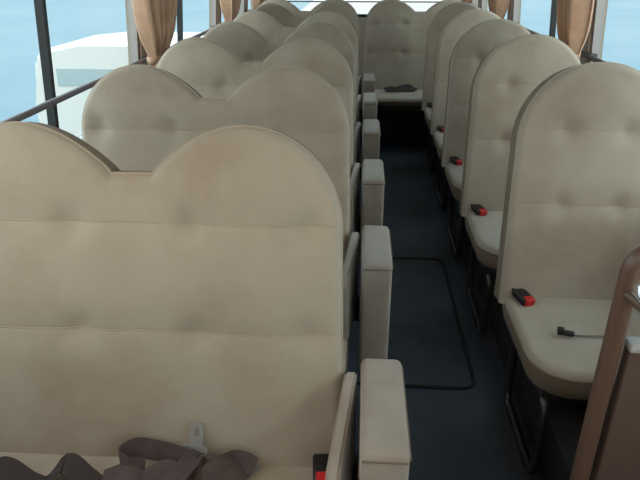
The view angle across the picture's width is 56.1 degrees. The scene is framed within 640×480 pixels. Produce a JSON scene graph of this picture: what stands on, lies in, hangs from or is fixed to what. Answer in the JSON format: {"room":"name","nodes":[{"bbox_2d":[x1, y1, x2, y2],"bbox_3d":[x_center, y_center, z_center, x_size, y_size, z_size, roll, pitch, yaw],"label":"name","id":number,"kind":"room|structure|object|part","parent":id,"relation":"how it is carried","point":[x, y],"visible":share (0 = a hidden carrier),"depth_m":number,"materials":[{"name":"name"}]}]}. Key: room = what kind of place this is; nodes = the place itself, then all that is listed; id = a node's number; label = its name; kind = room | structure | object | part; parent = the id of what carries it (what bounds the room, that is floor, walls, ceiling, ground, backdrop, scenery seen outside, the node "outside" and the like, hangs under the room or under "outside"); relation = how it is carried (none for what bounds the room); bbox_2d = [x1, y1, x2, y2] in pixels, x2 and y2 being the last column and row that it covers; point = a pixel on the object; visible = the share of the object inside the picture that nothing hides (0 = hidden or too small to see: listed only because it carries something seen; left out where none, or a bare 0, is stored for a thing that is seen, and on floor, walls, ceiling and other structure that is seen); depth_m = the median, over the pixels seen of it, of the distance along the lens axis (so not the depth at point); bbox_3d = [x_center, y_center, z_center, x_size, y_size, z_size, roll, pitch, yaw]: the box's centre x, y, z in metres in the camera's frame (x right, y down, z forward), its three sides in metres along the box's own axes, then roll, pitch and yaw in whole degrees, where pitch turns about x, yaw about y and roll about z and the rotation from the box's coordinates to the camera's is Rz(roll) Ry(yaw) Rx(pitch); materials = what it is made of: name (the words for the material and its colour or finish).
{"room":"vehicle interior","nodes":[
{"label":"vehicle interior","id":0,"kind":"room"},
{"bbox_2d":[125,0,252,64],"bbox_3d":[-0.873,-0.466,2.252,0.141,1.800,8.150,2,25,3],"label":"wall","id":1,"kind":"structure","parent":0,"point":[142,51],"depth_m":2.79,"materials":[{"name":"beige"}]},
{"bbox_2d":[0,0,252,138],"bbox_3d":[-0.819,-1.085,2.927,0.094,0.750,6.100,2,25,3],"label":"window","id":2,"kind":"structure","parent":1,"relation":"in","point":[40,8],"depth_m":1.99,"materials":[{"name":"grey metal"}]},
{"bbox_3d":[-0.805,-0.936,2.995,0.051,0.024,6.100,2,25,3],"label":"guard rail","id":3,"kind":"part","parent":2,"relation":"part of","materials":[{"name":"grey metal"}]},
{"bbox_2d":[131,0,177,66],"bbox_3d":[-0.710,-1.099,2.598,0.180,0.786,0.421,2,25,3],"label":"curtain","id":4,"kind":"object","parent":1,"relation":"hanging from","point":[155,20],"visible":0.72,"depth_m":2.60,"materials":[{"name":"beige fabric"}]},
{"bbox_2d":[177,0,216,41],"bbox_3d":[-0.779,-1.338,3.470,0.094,0.750,1.500,2,25,3],"label":"window","id":5,"kind":"structure","parent":1,"relation":"in","point":[180,2],"depth_m":3.42,"materials":[{"name":"grey metal"}]},
{"bbox_2d":[220,0,240,21],"bbox_3d":[-0.597,-1.810,4.122,0.177,0.786,0.506,2,25,3],"label":"curtain","id":6,"kind":"object","parent":1,"relation":"hanging from","point":[229,8],"visible":0.58,"depth_m":4.08,"materials":[{"name":"beige fabric"}]},
{"bbox_2d":[240,0,244,13],"bbox_3d":[-0.690,-1.903,4.681,0.094,0.750,0.980,2,25,3],"label":"window","id":7,"kind":"structure","parent":1,"relation":"in","point":[242,5],"depth_m":5.15,"materials":[{"name":"glass"}]},
{"bbox_2d":[252,0,263,9],"bbox_3d":[-0.515,-2.325,5.225,0.165,0.786,0.624,2,25,3],"label":"curtain","id":8,"kind":"object","parent":1,"relation":"hanging from","point":[256,3],"visible":0.27,"depth_m":5.17,"materials":[{"name":"beige fabric"}]},
{"bbox_2d":[250,0,477,106],"bbox_3d":[0.416,-2.197,5.890,2.200,1.860,0.060,2,25,3],"label":"wall","id":9,"kind":"structure","parent":0,"point":[362,20],"depth_m":5.95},
{"bbox_2d":[288,1,439,2],"bbox_3d":[0.413,-2.300,5.792,1.700,0.012,0.012,2,25,3],"label":"guard rail","id":10,"kind":"object","parent":9,"relation":"attached to","point":[288,1],"visible":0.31,"depth_m":5.77,"materials":[{"name":"grey metal"}]},
{"bbox_2d":[361,110,427,145],"bbox_3d":[0.333,-0.956,5.081,1.960,0.295,0.040,2,25,3],"label":"trim","id":11,"kind":"structure","parent":9,"relation":"attached to","point":[403,128],"depth_m":5.04,"materials":[{"name":"black"}]},
{"bbox_2d":[355,145,543,479],"bbox_3d":[0.146,0.393,2.611,2.240,0.060,8.210,2,25,3],"label":"floor","id":12,"kind":"structure","parent":0,"point":[455,434],"depth_m":2.19,"materials":[{"name":"blue plastic"}]},
{"bbox_2d":[0,121,411,479],"bbox_3d":[-0.334,0.402,1.174,1.003,1.138,0.658,2,25,3],"label":"seat","id":13,"kind":"object","parent":12,"relation":"on","point":[205,286],"visible":0.98,"depth_m":1.23,"materials":[{"name":"beige fabric"}]},
{"bbox_2d":[0,453,102,479],"bbox_3d":[-0.629,0.494,1.255,0.348,0.049,0.083,0,25,0],"label":"belt","id":14,"kind":"object","parent":13,"relation":"on","point":[71,466],"visible":1,"depth_m":1.26,"materials":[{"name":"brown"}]},
{"bbox_2d":[0,452,312,479],"bbox_3d":[-0.400,0.614,1.195,0.870,0.127,0.500,2,25,3],"label":"cushion","id":15,"kind":"object","parent":13,"relation":"on","point":[266,468],"depth_m":1.31,"materials":[{"name":"beige fabric"}]},
{"bbox_2d":[102,422,258,479],"bbox_3d":[-0.299,0.472,1.234,0.330,0.104,0.170,2,25,3],"label":"belt","id":16,"kind":"object","parent":13,"relation":"on","point":[175,462],"visible":1,"depth_m":1.28,"materials":[{"name":"brown fabric"}]},
{"bbox_3d":[0.124,0.487,1.253,0.088,0.378,0.294,2,25,3],"label":"armrest","id":17,"kind":"part","parent":13,"relation":"part of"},
{"bbox_2d":[82,64,393,378],"bbox_3d":[-0.286,0.097,1.827,1.003,1.138,0.658,2,25,3],"label":"seat","id":18,"kind":"object","parent":12,"relation":"on","point":[136,116],"visible":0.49,"depth_m":1.85,"materials":[{"name":"beige leather"}]},
{"bbox_3d":[-0.333,-0.161,1.946,0.874,0.764,0.231,2,25,3],"label":"backrest","id":19,"kind":"part","parent":18,"relation":"part of","materials":[{"name":"beige fabric"}]},
{"bbox_2d":[343,339,346,378],"bbox_3d":[-0.352,0.309,1.848,0.870,0.127,0.500,2,25,3],"label":"cushion","id":20,"kind":"object","parent":18,"relation":"on","point":[344,340],"depth_m":1.71,"materials":[{"name":"beige fabric"}]},
{"bbox_3d":[0.172,0.182,1.906,0.088,0.378,0.294,2,25,3],"label":"armrest","id":21,"kind":"part","parent":18,"relation":"part of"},
{"bbox_2d":[157,37,384,262],"bbox_3d":[-0.238,-0.208,2.480,1.003,1.138,0.658,2,25,3],"label":"seat","id":22,"kind":"object","parent":12,"relation":"on","point":[209,67],"visible":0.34,"depth_m":2.50,"materials":[{"name":"beige leather"}]},
{"bbox_3d":[-0.285,-0.466,2.599,0.874,0.764,0.231,2,25,3],"label":"backrest","id":23,"kind":"part","parent":22,"relation":"part of","materials":[{"name":"beige fabric"}]},
{"bbox_3d":[0.219,-0.123,2.559,0.088,0.378,0.294,2,25,3],"label":"armrest","id":24,"kind":"part","parent":22,"relation":"part of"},
{"bbox_2d":[203,21,380,189],"bbox_3d":[-0.190,-0.512,3.132,1.003,1.138,0.658,2,25,3],"label":"seat","id":25,"kind":"object","parent":12,"relation":"on","point":[243,40],"visible":0.26,"depth_m":3.15,"materials":[{"name":"beige leather"}]},
{"bbox_3d":[-0.238,-0.770,3.251,0.874,0.764,0.231,2,25,3],"label":"backrest","id":26,"kind":"part","parent":25,"relation":"part of","materials":[{"name":"beige fabric"}]},
{"bbox_3d":[0.267,-0.427,3.212,0.088,0.378,0.294,2,25,3],"label":"armrest","id":27,"kind":"part","parent":25,"relation":"part of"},
{"bbox_2d":[233,11,377,158],"bbox_3d":[-0.143,-0.817,3.785,1.003,1.138,0.658,2,25,3],"label":"seat","id":28,"kind":"object","parent":12,"relation":"on","point":[265,24],"visible":0.16,"depth_m":3.80,"materials":[{"name":"beige leather"}]},
{"bbox_3d":[-0.190,-1.075,3.904,0.874,0.764,0.231,2,25,3],"label":"backrest","id":29,"kind":"part","parent":28,"relation":"part of","materials":[{"name":"beige fabric"}]},
{"bbox_3d":[0.315,-0.732,3.865,0.088,0.378,0.294,2,25,3],"label":"armrest","id":30,"kind":"part","parent":28,"relation":"part of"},
{"bbox_2d":[259,0,358,75],"bbox_3d":[-0.135,-1.409,5.053,0.933,1.138,0.548,2,25,3],"label":"seat","id":31,"kind":"object","parent":12,"relation":"on","point":[293,9],"visible":0.18,"depth_m":5.01,"materials":[{"name":"beige leather"},{"name":"dark paint"},{"name":"dark steel"}]},
{"bbox_2d":[253,3,375,116],"bbox_3d":[-0.095,-1.122,4.438,1.003,1.138,0.658,2,25,3],"label":"seat","id":32,"kind":"object","parent":12,"relation":"on","point":[284,16],"visible":0.2,"depth_m":4.45,"materials":[{"name":"beige leather"},{"name":"dark paint"},{"name":"dark steel"}]},
{"bbox_3d":[-0.142,-1.380,4.557,0.874,0.764,0.231,2,25,3],"label":"backrest","id":33,"kind":"part","parent":32,"relation":"part of","materials":[{"name":"beige fabric"}]},
{"bbox_3d":[0.363,-1.037,4.517,0.088,0.378,0.294,2,25,3],"label":"armrest","id":34,"kind":"part","parent":32,"relation":"part of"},
{"bbox_2d":[346,256,475,389],"bbox_3d":[0.356,0.317,2.693,0.519,0.014,1.064,2,25,3],"label":"floor hatch","id":35,"kind":"object","parent":12,"relation":"on","point":[424,336],"visible":0.53,"depth_m":2.54,"materials":[{"name":"blue plastic"}]},
{"bbox_2d":[362,0,460,110],"bbox_3d":[0.819,-1.382,4.996,0.933,1.138,0.548,2,25,3],"label":"seat","id":36,"kind":"object","parent":12,"relation":"on","point":[395,33],"visible":0.58,"depth_m":5.01,"materials":[{"name":"beige leather"},{"name":"dark paint"},{"name":"dark steel"}]},
{"bbox_2d":[362,90,422,105],"bbox_3d":[0.814,-1.191,5.003,0.922,0.077,0.390,2,25,3],"label":"cushion","id":37,"kind":"object","parent":36,"relation":"on","point":[396,98],"depth_m":4.86,"materials":[{"name":"beige fabric"}]},
{"bbox_3d":[0.815,-1.144,5.041,0.827,0.049,0.320,2,25,3],"label":"seat frame","id":38,"kind":"part","parent":36,"relation":"part of","materials":[{"name":"black paint"}]},
{"bbox_2d":[383,84,417,91],"bbox_3d":[0.682,-1.267,5.019,0.296,0.052,0.133,-3,25,-6],"label":"belt","id":39,"kind":"object","parent":36,"relation":"on","point":[406,87],"visible":1,"depth_m":5.02,"materials":[{"name":"grey fabric"}]},
{"bbox_2d":[421,2,479,173],"bbox_3d":[1.018,-1.114,4.405,0.492,1.152,0.659,2,25,3],"label":"seat","id":40,"kind":"object","parent":12,"relation":"on","point":[440,20],"visible":0.32,"depth_m":4.44,"materials":[{"name":"beige leather"},{"name":"dark paint"},{"name":"dark steel"}]},
{"bbox_2d":[424,107,431,128],"bbox_3d":[1.012,-0.893,4.406,0.460,0.112,0.465,2,25,3],"label":"cushion","id":41,"kind":"object","parent":40,"relation":"on","point":[427,110],"depth_m":4.41,"materials":[{"name":"beige fabric"}]},
{"bbox_3d":[0.833,-0.684,4.489,0.026,0.303,0.382,2,25,3],"label":"leg","id":42,"kind":"part","parent":40,"relation":"part of","materials":[{"name":"grey metal"}]},
{"bbox_3d":[1.031,-1.363,4.505,0.486,0.778,0.267,2,25,3],"label":"backrest","id":43,"kind":"part","parent":40,"relation":"part of","materials":[{"name":"beige fabric"}]},
{"bbox_2d":[430,9,500,208],"bbox_3d":[0.968,-0.819,3.772,0.492,1.152,0.659,2,25,3],"label":"seat","id":44,"kind":"object","parent":12,"relation":"on","point":[461,23],"visible":0.36,"depth_m":3.80,"materials":[{"name":"beige leather"},{"name":"dark paint"},{"name":"dark steel"}]},
{"bbox_2d":[433,131,443,158],"bbox_3d":[0.962,-0.598,3.773,0.460,0.112,0.465,2,25,3],"label":"cushion","id":45,"kind":"object","parent":44,"relation":"on","point":[437,135],"depth_m":3.77,"materials":[{"name":"beige fabric"}]},
{"bbox_3d":[0.782,-0.389,3.856,0.026,0.303,0.382,2,25,3],"label":"leg","id":46,"kind":"part","parent":44,"relation":"part of","materials":[{"name":"grey metal"}]},
{"bbox_3d":[0.981,-1.068,3.872,0.486,0.778,0.267,2,25,3],"label":"backrest","id":47,"kind":"part","parent":44,"relation":"part of","materials":[{"name":"beige fabric"}]},
{"bbox_2d":[441,19,530,257],"bbox_3d":[0.919,-0.532,3.158,0.492,1.152,0.659,2,25,3],"label":"seat","id":48,"kind":"object","parent":12,"relation":"on","point":[479,40],"visible":0.44,"depth_m":3.18,"materials":[{"name":"beige leather"},{"name":"dark paint"},{"name":"dark steel"}]},
{"bbox_2d":[445,162,463,200],"bbox_3d":[0.912,-0.311,3.159,0.460,0.112,0.465,2,25,3],"label":"cushion","id":49,"kind":"object","parent":48,"relation":"on","point":[453,170],"depth_m":3.13,"materials":[{"name":"beige fabric"}]},
{"bbox_3d":[0.733,-0.102,3.241,0.026,0.303,0.382,2,25,3],"label":"leg","id":50,"kind":"part","parent":48,"relation":"part of","materials":[{"name":"grey metal"}]},
{"bbox_3d":[0.932,-0.781,3.257,0.486,0.778,0.267,2,25,3],"label":"backrest","id":51,"kind":"part","parent":48,"relation":"part of","materials":[{"name":"beige fabric"}]},
{"bbox_2d":[459,34,580,333],"bbox_3d":[0.874,-0.232,2.516,0.492,1.152,0.659,2,25,3],"label":"seat","id":52,"kind":"object","parent":12,"relation":"on","point":[507,75],"visible":0.58,"depth_m":2.54,"materials":[{"name":"beige fabric"}]},
{"bbox_3d":[0.688,0.197,2.599,0.026,0.303,0.382,2,25,3],"label":"leg","id":53,"kind":"part","parent":52,"relation":"part of","materials":[{"name":"grey metal"}]},
{"bbox_2d":[464,211,502,269],"bbox_3d":[0.867,-0.011,2.516,0.460,0.112,0.465,2,25,3],"label":"cushion","id":54,"kind":"object","parent":52,"relation":"on","point":[483,228],"depth_m":2.46,"materials":[{"name":"beige fabric"}]},
{"bbox_3d":[0.868,0.052,2.562,0.376,0.049,0.395,2,25,3],"label":"seat frame","id":55,"kind":"part","parent":52,"relation":"part of","materials":[{"name":"black paint"}]},
{"bbox_3d":[0.887,-0.481,2.615,0.486,0.778,0.267,2,25,3],"label":"backrest","id":56,"kind":"part","parent":52,"relation":"part of","materials":[{"name":"beige fabric"}]},
{"bbox_2d":[494,62,639,472],"bbox_3d":[0.838,0.085,1.837,0.492,1.152,0.659,2,25,3],"label":"seat","id":57,"kind":"object","parent":12,"relation":"on","point":[571,218],"visible":0.97,"depth_m":1.87,"materials":[{"name":"beige fabric"}]},
{"bbox_3d":[0.652,0.514,1.920,0.026,0.303,0.382,2,25,3],"label":"leg","id":58,"kind":"part","parent":57,"relation":"part of","materials":[{"name":"grey metal"}]},
{"bbox_3d":[0.851,-0.164,1.936,0.486,0.778,0.267,2,25,3],"label":"backrest","id":59,"kind":"part","parent":57,"relation":"part of","materials":[{"name":"beige fabric"}]},
{"bbox_2d":[502,297,639,400],"bbox_3d":[0.832,0.306,1.837,0.460,0.112,0.465,2,25,3],"label":"cushion","id":60,"kind":"object","parent":57,"relation":"on","point":[558,365],"depth_m":1.77,"materials":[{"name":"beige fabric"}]},
{"bbox_3d":[0.833,0.369,1.883,0.376,0.049,0.395,2,25,3],"label":"seat frame","id":61,"kind":"part","parent":57,"relation":"part of","materials":[{"name":"black paint"}]},
{"bbox_2d":[557,326,632,336],"bbox_3d":[0.827,0.273,1.750,0.265,0.025,0.029,2,25,3],"label":"belt","id":62,"kind":"object","parent":57,"relation":"on","point":[560,330],"visible":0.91,"depth_m":1.75,"materials":[{"name":"grey fabric"}]},
{"bbox_2d":[570,246,639,479],"bbox_3d":[0.772,0.530,1.075,0.479,0.990,0.438,2,25,3],"label":"rail","id":63,"kind":"object","parent":12,"relation":"on","point":[626,296],"visible":1,"depth_m":1.16,"materials":[{"name":"brown wood"}]},
{"bbox_3d":[0.574,0.187,0.918,0.041,0.030,0.419,0,25,0],"label":"rail","id":64,"kind":"part","parent":63,"relation":"part of","materials":[{"name":"brown"}]},
{"bbox_2d":[590,336,639,479],"bbox_3d":[0.821,0.548,1.302,0.461,0.766,0.040,2,25,3],"label":"partition panel","id":65,"kind":"object","parent":12,"relation":"on","point":[617,457],"visible":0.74,"depth_m":1.23,"materials":[{"name":"brown wood"}]},
{"bbox_2d":[475,0,607,63],"bbox_3d":[1.161,-0.409,2.130,0.141,1.800,8.150,2,25,3],"label":"wall","id":66,"kind":"structure","parent":0,"point":[586,48],"depth_m":2.68,"materials":[{"name":"beige"}]},
{"bbox_2d":[481,0,485,9],"bbox_3d":[1.356,-1.873,4.617,0.094,0.750,1.090,2,25,3],"label":"window","id":67,"kind":"structure","parent":66,"relation":"in","point":[483,2],"depth_m":5.13,"materials":[{"name":"glass"}]},
{"bbox_2d":[488,0,508,18],"bbox_3d":[1.190,-1.775,4.029,0.166,0.771,0.424,2,25,3],"label":"curtain","id":68,"kind":"object","parent":66,"relation":"hanging from","point":[499,7],"visible":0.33,"depth_m":4.00,"materials":[{"name":"beige fabric"}]},
{"bbox_2d":[430,135,608,479],"bbox_3d":[1.006,-0.059,3.272,0.440,0.200,3.860,2,25,3],"label":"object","id":69,"kind":"structure","parent":66,"relation":"attached to","point":[565,420],"depth_m":1.92,"materials":[{"name":"black"}]},
{"bbox_2d":[512,0,556,37],"bbox_3d":[1.265,-1.293,3.374,0.094,0.750,1.440,2,25,3],"label":"window","id":70,"kind":"structure","parent":66,"relation":"in","point":[552,30],"depth_m":3.26,"materials":[{"name":"grey metal"}]},
{"bbox_2d":[517,0,606,62],"bbox_3d":[1.223,-1.027,2.804,0.094,0.750,6.100,2,25,3],"label":"window","id":71,"kind":"structure","parent":66,"relation":"in","point":[599,9],"depth_m":2.61,"materials":[{"name":"grey metal"}]},
{"bbox_3d":[1.210,-0.910,2.860,0.051,0.024,6.100,2,25,3],"label":"guard rail","id":72,"kind":"part","parent":71,"relation":"part of","materials":[{"name":"grey metal"}]},
{"bbox_2d":[556,0,594,59],"bbox_3d":[1.081,-1.085,2.550,0.172,0.771,0.256,2,25,3],"label":"curtain","id":73,"kind":"object","parent":66,"relation":"hanging from","point":[573,17],"visible":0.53,"depth_m":2.56,"materials":[{"name":"beige fabric"}]},
{"label":"outside","id":74,"kind":"structure","parent":0,"visible":0},
{"bbox_2d":[0,0,639,122],"bbox_3d":[2.321,-12.566,32.674,180.000,0.100,190.000,2,25,3],"label":"sky","id":75,"kind":"structure","parent":74,"point":[68,20],"depth_m":23.69,"materials":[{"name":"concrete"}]},
{"bbox_2d":[34,32,203,136],"bbox_3d":[-1.266,-1.669,7.387,3.912,1.537,1.590,2,25,3],"label":"van","id":76,"kind":"object","parent":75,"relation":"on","point":[77,63],"visible":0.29,"depth_m":6.61,"materials":[{"name":"grey paint"}]},
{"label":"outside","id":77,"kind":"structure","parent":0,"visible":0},
{"bbox_2d":[301,0,442,13],"bbox_3d":[3.716,-15.115,38.018,8.400,0.020,38.000,2,25,3],"label":"road","id":78,"kind":"structure","parent":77,"point":[360,7],"depth_m":34.49,"materials":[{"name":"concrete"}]}
]}

